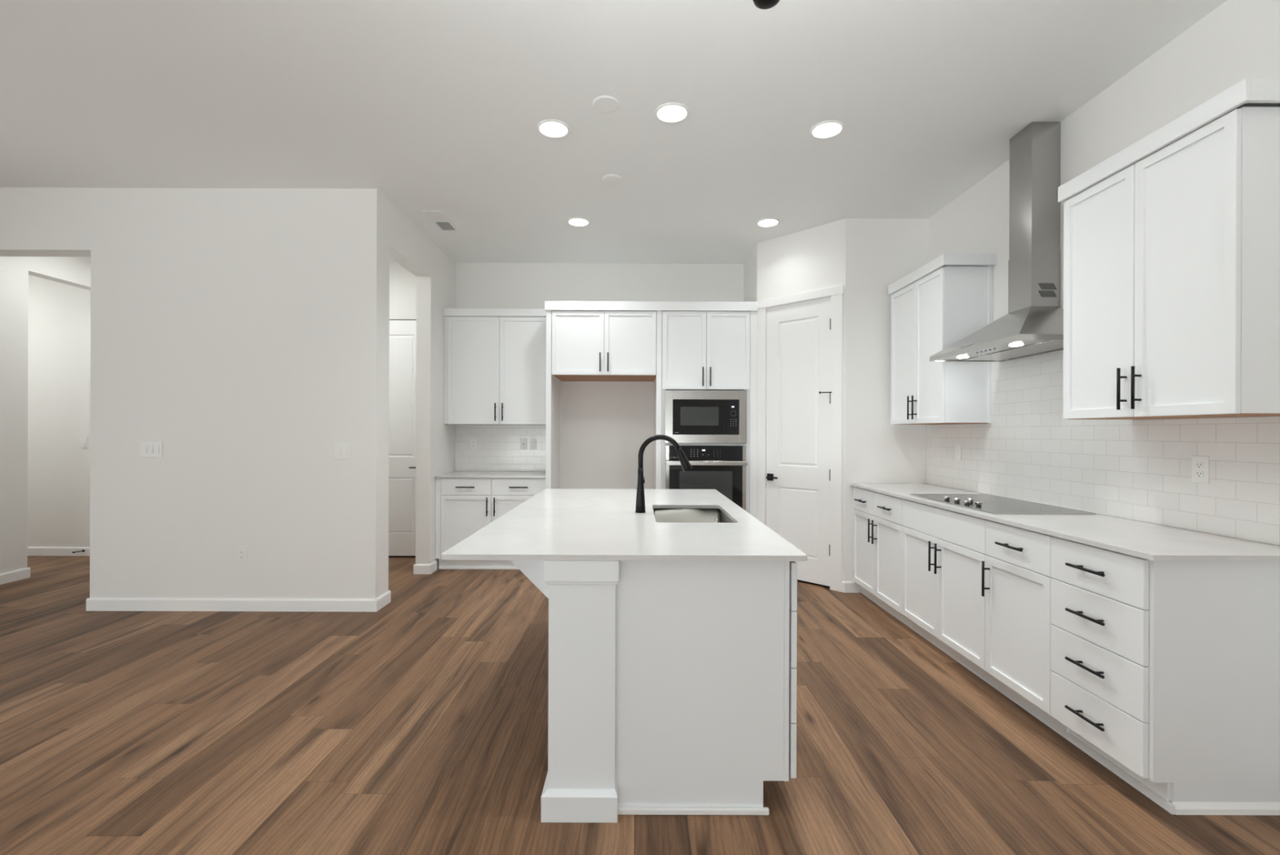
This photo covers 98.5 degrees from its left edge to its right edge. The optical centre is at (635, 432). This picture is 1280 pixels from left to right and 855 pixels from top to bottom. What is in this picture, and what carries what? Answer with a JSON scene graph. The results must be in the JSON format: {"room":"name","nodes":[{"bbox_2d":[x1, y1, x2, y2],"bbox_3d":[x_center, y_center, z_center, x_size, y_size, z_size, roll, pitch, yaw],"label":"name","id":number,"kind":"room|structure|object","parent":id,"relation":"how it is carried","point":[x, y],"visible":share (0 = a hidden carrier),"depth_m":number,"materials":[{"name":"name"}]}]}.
{"room":"kitchen","nodes":[
{"label":"kitchen","id":0,"kind":"room"},
{"bbox_2d":[0,256,90,573],"bbox_3d":[-5.639,-0.256,5.133,0.140,3.176,1.645,0,0,0],"label":"wall","id":1,"kind":"structure","parent":0,"point":[75,271],"depth_m":4.96,"materials":[{"name":"white paint"}]},
{"bbox_2d":[0,567,30,584],"bbox_3d":[-5.567,1.286,4.692,0.014,0.092,0.742,0,0,0],"label":"baseboard","id":2,"kind":"structure","parent":1,"relation":"attached to","point":[10,576],"depth_m":4.94,"materials":[{"name":"white paint"}]},
{"bbox_2d":[0,187,386,599],"bbox_3d":[-4.976,-0.253,4.228,6.047,3.176,0.165,0,0,0],"label":"wall","id":3,"kind":"structure","parent":0,"point":[241,331],"depth_m":4.14,"materials":[{"name":"white paint"}]},
{"bbox_2d":[140,440,162,457],"bbox_3d":[-3.640,0.126,4.139,0.164,0.118,0.011,0,0,0],"label":"light switch","id":4,"kind":"object","parent":3,"relation":"attached to","point":[148,448],"visible":1,"depth_m":4.14,"materials":[{"name":"white plastic"}]},
{"bbox_2d":[85,590,391,611],"bbox_3d":[-3.032,1.295,4.252,2.177,0.092,0.243,0,0,0],"label":"baseboard","id":5,"kind":"structure","parent":3,"relation":"attached to","point":[91,603],"depth_m":4.13,"materials":[{"name":"white paint"}]},
{"bbox_2d":[236,546,247,562],"bbox_3d":[-2.958,0.919,4.140,0.072,0.118,0.008,0,0,0],"label":"wall outlet","id":6,"kind":"object","parent":3,"relation":"attached to","point":[242,557],"visible":1,"depth_m":4.14,"materials":[{"name":"white plastic"}]},
{"bbox_2d":[333,443,350,458],"bbox_3d":[-2.208,0.141,4.139,0.118,0.118,0.011,0,0,0],"label":"light switch","id":7,"kind":"object","parent":3,"relation":"attached to","point":[341,451],"visible":1,"depth_m":4.14,"materials":[{"name":"white plastic"}]},
{"bbox_2d":[27,262,743,546],"bbox_3d":[-2.760,-0.246,6.025,10.478,3.176,0.140,0,0,0],"label":"wall","id":8,"kind":"structure","parent":0,"point":[606,424],"depth_m":5.95,"materials":[{"name":"white paint"}]},
{"bbox_2d":[27,546,89,555],"bbox_3d":[-6.056,1.285,5.948,3.925,0.092,0.014,0,0,0],"label":"baseboard","id":9,"kind":"structure","parent":8,"relation":"attached to","point":[32,551],"depth_m":5.94,"materials":[{"name":"white paint"}]},
{"bbox_2d":[80,436,87,448],"bbox_3d":[-5.955,0.109,5.949,0.072,0.118,0.011,0,0,0],"label":"light switch","id":10,"kind":"object","parent":8,"relation":"attached to","point":[83,439],"visible":1,"depth_m":5.95,"materials":[{"name":"white plastic"}]},
{"bbox_2d":[388,319,416,557],"bbox_3d":[-2.665,0.064,5.902,0.820,2.556,0.095,0,0,0],"label":"door","id":11,"kind":"structure","parent":8,"relation":"in","point":[402,332],"depth_m":5.91,"materials":[{"name":"white paint"}]},
{"bbox_2d":[443,308,546,424],"bbox_3d":[-1.405,-0.667,5.757,1.088,1.172,0.392,0,0,0],"label":"upper cabinet","id":12,"kind":"object","parent":8,"relation":"attached to","point":[495,359],"visible":0.92,"depth_m":5.61,"materials":[{"name":"white paint"}]},
{"bbox_2d":[454,424,546,471],"bbox_3d":[-1.407,0.170,5.949,1.088,0.500,0.011,0,0,0],"label":"tile backsplash","id":13,"kind":"structure","parent":8,"relation":"attached to","point":[498,446],"depth_m":5.94,"materials":[{"name":"white tile"}]},
{"bbox_2d":[470,438,476,448],"bbox_3d":[-1.748,0.124,5.938,0.072,0.118,0.008,0,0,0],"label":"wall outlet","id":14,"kind":"object","parent":13,"relation":"attached to","point":[473,441],"visible":1,"depth_m":5.94,"materials":[{"name":"white plastic"}]},
{"bbox_2d":[520,438,527,448],"bbox_3d":[-1.208,0.126,5.937,0.072,0.118,0.012,0,0,0],"label":"wall outlet","id":15,"kind":"object","parent":13,"relation":"attached to","point":[523,442],"visible":1,"depth_m":5.94,"materials":[{"name":"white plastic"}]},
{"bbox_2d":[529,438,536,449],"bbox_3d":[-1.105,0.130,5.938,0.072,0.118,0.008,0,0,0],"label":"wall outlet","id":16,"kind":"object","parent":13,"relation":"attached to","point":[532,442],"visible":1,"depth_m":5.94,"materials":[{"name":"white plastic"}]},
{"bbox_2d":[385,198,455,592],"bbox_3d":[-2.021,-0.243,5.133,0.137,3.176,1.645,0,0,0],"label":"wall","id":17,"kind":"structure","parent":0,"point":[434,271],"depth_m":5.24,"materials":[{"name":"white paint"}]},
{"bbox_2d":[413,560,436,573],"bbox_3d":[-2.026,1.299,5.307,0.165,0.092,0.163,0,0,0],"label":"baseboard","id":18,"kind":"structure","parent":17,"relation":"attached to","point":[430,568],"depth_m":5.23,"materials":[{"name":"white paint"}]},
{"bbox_2d":[0,0,1226,263],"bbox_3d":[-2.754,-1.894,0.477,10.878,0.120,11.355,0,0,0],"label":"ceiling","id":19,"kind":"structure","parent":0,"point":[425,104],"depth_m":3.02,"materials":[{"name":"white paint"}]},
{"bbox_2d":[422,210,459,231],"bbox_3d":[-1.684,-1.826,4.775,0.164,0.006,0.450,0,0,0],"label":"ceiling vent","id":20,"kind":"object","parent":19,"relation":"in","point":[438,218],"visible":1,"depth_m":4.75,"materials":[{"name":"white plastic"}]},
{"bbox_2d":[537,119,569,137],"bbox_3d":[-0.495,-1.820,3.312,0.196,0.010,0.196,0,0,0],"label":"recessed light","id":21,"kind":"object","parent":19,"relation":"in","point":[552,128],"visible":1,"depth_m":3.30,"materials":[{"name":"white plastic"}]},
{"bbox_2d":[539,122,567,136],"bbox_3d":[-0.495,-1.818,3.312,0.162,0.004,0.162,0,0,32],"label":"diffuser","id":22,"kind":"object","parent":21,"relation":"attached to","point":[547,129],"depth_m":3.31,"materials":[{"name":"white plastic"}]},
{"bbox_2d":[567,217,590,226],"bbox_3d":[-0.497,-1.820,4.775,0.196,0.010,0.196,0,0,0],"label":"recessed light","id":23,"kind":"object","parent":19,"relation":"in","point":[575,221],"visible":1,"depth_m":4.76,"materials":[{"name":"white plastic"}]},
{"bbox_2d":[568,218,587,225],"bbox_3d":[-0.497,-1.818,4.775,0.162,0.004,0.162,0,0,22],"label":"diffuser","id":24,"kind":"object","parent":23,"relation":"attached to","point":[571,221],"depth_m":4.76,"materials":[{"name":"white plastic"}]},
{"bbox_2d":[592,95,619,111],"bbox_3d":[-0.166,-1.819,3.060,0.148,0.010,0.148,0,0,0],"label":"cover plate","id":25,"kind":"object","parent":19,"relation":"attached to","point":[602,103],"visible":1,"depth_m":3.05,"materials":[{"name":"white paint"}]},
{"bbox_2d":[603,173,622,183],"bbox_3d":[-0.169,-1.819,3.965,0.136,0.010,0.136,0,0,0],"label":"cover plate","id":26,"kind":"object","parent":19,"relation":"attached to","point":[611,178],"visible":1,"depth_m":3.95,"materials":[{"name":"white paint"}]},
{"bbox_2d":[654,102,688,123],"bbox_3d":[0.206,-1.817,3.143,0.196,0.010,0.196,0,0,0],"label":"recessed light","id":27,"kind":"object","parent":19,"relation":"in","point":[671,112],"visible":1,"depth_m":3.13,"materials":[{"name":"white plastic"}]},
{"bbox_2d":[657,105,686,121],"bbox_3d":[0.206,-1.815,3.143,0.162,0.004,0.162,0,0,22],"label":"diffuser","id":28,"kind":"object","parent":27,"relation":"attached to","point":[665,113],"depth_m":3.14,"materials":[{"name":"white plastic"}]},
{"bbox_2d":[752,0,779,8],"bbox_3d":[0.204,-1.241,0.819,0.725,1.164,0.695,0,0,0],"label":"chandelier","id":29,"kind":"object","parent":19,"relation":"hanging from","point":[761,4],"visible":1,"depth_m":0.85,"materials":[{"name":"black metal"}]},
{"bbox_2d":[756,217,779,226],"bbox_3d":[1.144,-1.814,4.775,0.196,0.010,0.196,0,0,0],"label":"recessed light","id":30,"kind":"object","parent":19,"relation":"in","point":[766,222],"visible":1,"depth_m":4.76,"materials":[{"name":"white plastic"}]},
{"bbox_2d":[758,219,777,226],"bbox_3d":[1.144,-1.812,4.775,0.162,0.004,0.162,0,0,-22],"label":"diffuser","id":31,"kind":"object","parent":30,"relation":"attached to","point":[761,222],"depth_m":4.76,"materials":[{"name":"white plastic"}]},
{"bbox_2d":[809,120,844,138],"bbox_3d":[1.147,-1.814,3.310,0.196,0.010,0.196,0,0,0],"label":"recessed light","id":32,"kind":"object","parent":19,"relation":"in","point":[827,129],"visible":1,"depth_m":3.30,"materials":[{"name":"white plastic"}]},
{"bbox_2d":[813,123,841,137],"bbox_3d":[1.147,-1.812,3.310,0.162,0.004,0.162,0,0,-31],"label":"diffuser","id":33,"kind":"object","parent":32,"relation":"attached to","point":[820,130],"depth_m":3.31,"materials":[{"name":"white plastic"}]},
{"bbox_2d":[0,555,1279,854],"bbox_3d":[-2.766,1.392,0.477,10.878,0.100,11.355,0,0,0],"label":"floor","id":34,"kind":"structure","parent":0,"point":[416,724],"depth_m":2.38,"materials":[{"name":"brown wood"}]},
{"bbox_2d":[435,477,545,569],"bbox_3d":[-1.410,0.894,5.641,1.086,0.906,0.624,0,0,0],"label":"base cabinet","id":35,"kind":"object","parent":34,"relation":"on","point":[464,506],"visible":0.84,"depth_m":5.37,"materials":[{"name":"white paint"}]},
{"bbox_2d":[434,471,545,477],"bbox_3d":[-1.409,0.431,5.644,1.088,0.020,0.596,0,0,0],"label":"countertop","id":36,"kind":"structure","parent":35,"relation":"on","point":[455,473],"depth_m":5.47,"materials":[{"name":"white stone"}]},
{"bbox_2d":[545,310,656,488],"bbox_3d":[-0.335,0.093,5.592,1.054,2.515,0.722,0,0,0],"label":"tall cabinet","id":37,"kind":"object","parent":34,"relation":"on","point":[581,345],"visible":0.94,"depth_m":5.28,"materials":[{"name":"white paint"}]},
{"bbox_2d":[544,301,757,311],"bbox_3d":[0.146,-1.204,5.601,2.033,0.086,0.702,0,0,0],"label":"crown molding","id":38,"kind":"structure","parent":37,"relation":"on","point":[548,305],"depth_m":5.25,"materials":[{"name":"white paint"}]},
{"bbox_2d":[510,560,796,822],"bbox_3d":[0.061,0.899,3.017,1.103,0.906,2.217,0,0,0],"label":"kitchen island","id":39,"kind":"object","parent":34,"relation":"on","point":[673,684],"visible":0.77,"depth_m":1.96,"materials":[{"name":"white paint"}]},
{"bbox_2d":[441,488,807,560],"bbox_3d":[-0.041,0.436,3.030,1.278,0.020,2.232,0,0,0],"label":"island countertop","id":40,"kind":"structure","parent":39,"relation":"on","point":[553,523],"depth_m":2.33,"materials":[{"name":"white stone"}]},
{"bbox_2d":[635,434,692,512],"bbox_3d":[0.148,0.219,2.963,0.302,0.414,0.114,0,0,0],"label":"faucet","id":41,"kind":"object","parent":40,"relation":"on","point":[640,498],"visible":1,"depth_m":2.92,"materials":[{"name":"black metal"}]},
{"bbox_2d":[653,507,733,522],"bbox_3d":[0.292,0.553,2.925,0.445,0.212,0.683,0,0,0],"label":"sink","id":42,"kind":"object","parent":40,"relation":"in","point":[661,514],"visible":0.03,"depth_m":3.25,"materials":[{"name":"silver metal"}]},
{"bbox_2d":[653,311,757,518],"bbox_3d":[0.676,0.097,5.590,0.963,2.515,0.726,0,0,0],"label":"tall cabinet","id":43,"kind":"object","parent":34,"relation":"on","point":[696,350],"visible":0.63,"depth_m":5.28,"materials":[{"name":"white paint"}]},
{"bbox_2d":[664,390,746,443],"bbox_3d":[0.668,-0.149,5.464,0.780,0.503,0.412,0,0,0],"label":"microwave","id":44,"kind":"object","parent":43,"relation":"in","point":[691,416],"visible":0.94,"depth_m":5.26,"materials":[{"name":"silver metal"}]},
{"bbox_2d":[665,445,747,511],"bbox_3d":[0.667,0.488,5.496,0.770,0.720,0.588,0,0,0],"label":"wall oven","id":45,"kind":"object","parent":43,"relation":"in","point":[722,468],"visible":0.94,"depth_m":5.25,"materials":[{"name":"grey"}]},
{"bbox_2d":[853,486,912,629],"bbox_3d":[2.133,0.907,4.239,0.680,0.906,0.885,0,0,0],"label":"base cabinet","id":46,"kind":"object","parent":34,"relation":"on","point":[877,525],"visible":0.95,"depth_m":4.17,"materials":[{"name":"white paint"}]},
{"bbox_2d":[850,483,1279,560],"bbox_3d":[2.141,0.443,3.312,0.644,0.020,2.743,0,0,0],"label":"countertop","id":47,"kind":"structure","parent":46,"relation":"on","point":[1147,540],"depth_m":2.37,"materials":[{"name":"white stone"}]},
{"bbox_2d":[909,493,1096,514],"bbox_3d":[2.166,0.418,3.367,0.534,0.030,0.908,0,0,0],"label":"cooktop","id":48,"kind":"object","parent":47,"relation":"in","point":[992,504],"visible":1,"depth_m":3.24,"materials":[{"name":"grey ceramic"}]},
{"bbox_2d":[902,498,999,690],"bbox_3d":[2.133,0.907,3.345,0.680,0.906,0.901,0,0,0],"label":"base cabinet","id":49,"kind":"object","parent":34,"relation":"on","point":[944,550],"visible":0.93,"depth_m":3.27,"materials":[{"name":"white paint"}]},
{"bbox_2d":[981,520,1070,738],"bbox_3d":[2.133,0.907,2.666,0.680,0.906,0.453,0,0,0],"label":"base cabinet","id":50,"kind":"object","parent":34,"relation":"on","point":[1017,568],"visible":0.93,"depth_m":2.64,"materials":[{"name":"white paint"}]},
{"bbox_2d":[1050,536,1279,814],"bbox_3d":[2.133,0.907,2.197,0.680,0.906,0.479,0,0,0],"label":"base cabinet","id":51,"kind":"object","parent":34,"relation":"on","point":[1166,674],"visible":0.99,"depth_m":1.97,"materials":[{"name":"white paint"}]},
{"bbox_2d":[743,246,755,301],"bbox_3d":[1.216,-0.232,5.668,0.109,3.176,0.575,0,0,0],"label":"wall","id":52,"kind":"structure","parent":0,"point":[749,264],"depth_m":5.64,"materials":[{"name":"white paint"}]},
{"bbox_2d":[755,243,757,301],"bbox_3d":[1.216,-0.232,5.343,0.109,3.176,0.075,0,0,0],"label":"wall","id":53,"kind":"structure","parent":0,"point":[756,246],"depth_m":5.34,"materials":[{"name":"white paint"}]},
{"bbox_2d":[756,218,845,581],"bbox_3d":[1.509,-0.231,5.034,0.110,3.176,0.875,0,0,-45],"label":"wall","id":54,"kind":"structure","parent":0,"point":[814,258],"depth_m":4.93,"materials":[{"name":"white paint"}]},
{"bbox_2d":[756,284,844,591],"bbox_3d":[1.482,0.052,5.015,0.173,2.610,0.863,0,0,-45],"label":"door","id":55,"kind":"structure","parent":54,"relation":"in","point":[800,353],"depth_m":4.96,"materials":[{"name":"white paint"}]},
{"bbox_2d":[844,217,855,581],"bbox_3d":[1.820,-0.230,4.740,0.082,3.176,0.110,0,0,0],"label":"wall","id":56,"kind":"structure","parent":0,"point":[850,222],"depth_m":4.68,"materials":[{"name":"white paint"}]},
{"bbox_2d":[854,217,928,483],"bbox_3d":[2.170,-0.228,4.740,0.618,3.176,0.110,0,0,0],"label":"wall","id":57,"kind":"structure","parent":0,"point":[887,251],"depth_m":4.68,"materials":[{"name":"white paint"}]},
{"bbox_2d":[841,581,861,592],"bbox_3d":[1.842,1.312,4.685,0.195,0.092,0.039,0,0,0],"label":"baseboard","id":58,"kind":"structure","parent":57,"relation":"attached to","point":[846,586],"depth_m":4.67,"materials":[{"name":"white paint"}]},
{"bbox_2d":[927,0,1279,546],"bbox_3d":[2.549,-0.227,0.547,0.140,3.176,11.095,0,0,0],"label":"wall","id":59,"kind":"structure","parent":0,"point":[1239,40],"depth_m":2.74,"materials":[{"name":"white paint"}]},
{"bbox_2d":[888,253,996,424],"bbox_3d":[2.286,-0.646,4.205,0.385,1.164,0.834,0,0,0],"label":"upper cabinet","id":60,"kind":"object","parent":59,"relation":"attached to","point":[948,299],"visible":0.98,"depth_m":3.87,"materials":[{"name":"white paint"}]},
{"bbox_2d":[929,121,1063,361],"bbox_3d":[2.233,-1.146,3.285,0.498,1.339,0.870,0,0,0],"label":"range hood","id":61,"kind":"object","parent":59,"relation":"attached to","point":[1033,325],"visible":0.98,"depth_m":3.22,"materials":[{"name":"silver metal"}]},
{"bbox_2d":[1008,343,1022,346],"bbox_3d":[2.112,-0.482,3.060,0.068,0.004,0.068,0,0,0],"label":"lamp","id":62,"kind":"object","parent":61,"relation":"attached to","point":[1011,344],"depth_m":3.04,"materials":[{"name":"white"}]},
{"bbox_2d":[925,350,1279,545],"bbox_3d":[2.472,-0.033,3.320,0.011,0.934,2.729,0,0,0],"label":"tile backsplash","id":63,"kind":"structure","parent":59,"relation":"attached to","point":[1134,469],"depth_m":2.87,"materials":[{"name":"white tile"}]},
{"bbox_2d":[955,444,961,459],"bbox_3d":[2.461,0.151,4.210,0.008,0.118,0.072,0,0,0],"label":"wall outlet","id":64,"kind":"object","parent":63,"relation":"attached to","point":[957,446],"visible":1,"depth_m":4.20,"materials":[{"name":"white plastic"}]},
{"bbox_2d":[1191,455,1208,484],"bbox_3d":[2.461,0.163,2.405,0.008,0.118,0.072,0,0,0],"label":"wall outlet","id":65,"kind":"object","parent":63,"relation":"attached to","point":[1200,464],"visible":1,"depth_m":2.40,"materials":[{"name":"white plastic"}]},
{"bbox_2d":[1195,461,1203,468],"bbox_3d":[2.459,0.143,2.405,0.002,0.029,0.033,0,0,0],"label":"receptacle","id":66,"kind":"object","parent":65,"relation":"attached to","point":[1198,464],"depth_m":2.41,"materials":[{"name":"white plastic"}]},
{"bbox_2d":[1195,470,1203,477],"bbox_3d":[2.458,0.182,2.405,0.002,0.029,0.033,0,0,0],"label":"receptacle","id":67,"kind":"object","parent":65,"relation":"attached to","point":[1198,473],"depth_m":2.40,"materials":[{"name":"white plastic"}]},
{"bbox_2d":[1057,78,1279,419],"bbox_3d":[2.286,-0.646,2.338,0.385,1.164,0.853,0,0,0],"label":"upper cabinet","id":68,"kind":"object","parent":59,"relation":"attached to","point":[1171,241],"visible":1,"depth_m":2.16,"materials":[{"name":"white paint"}]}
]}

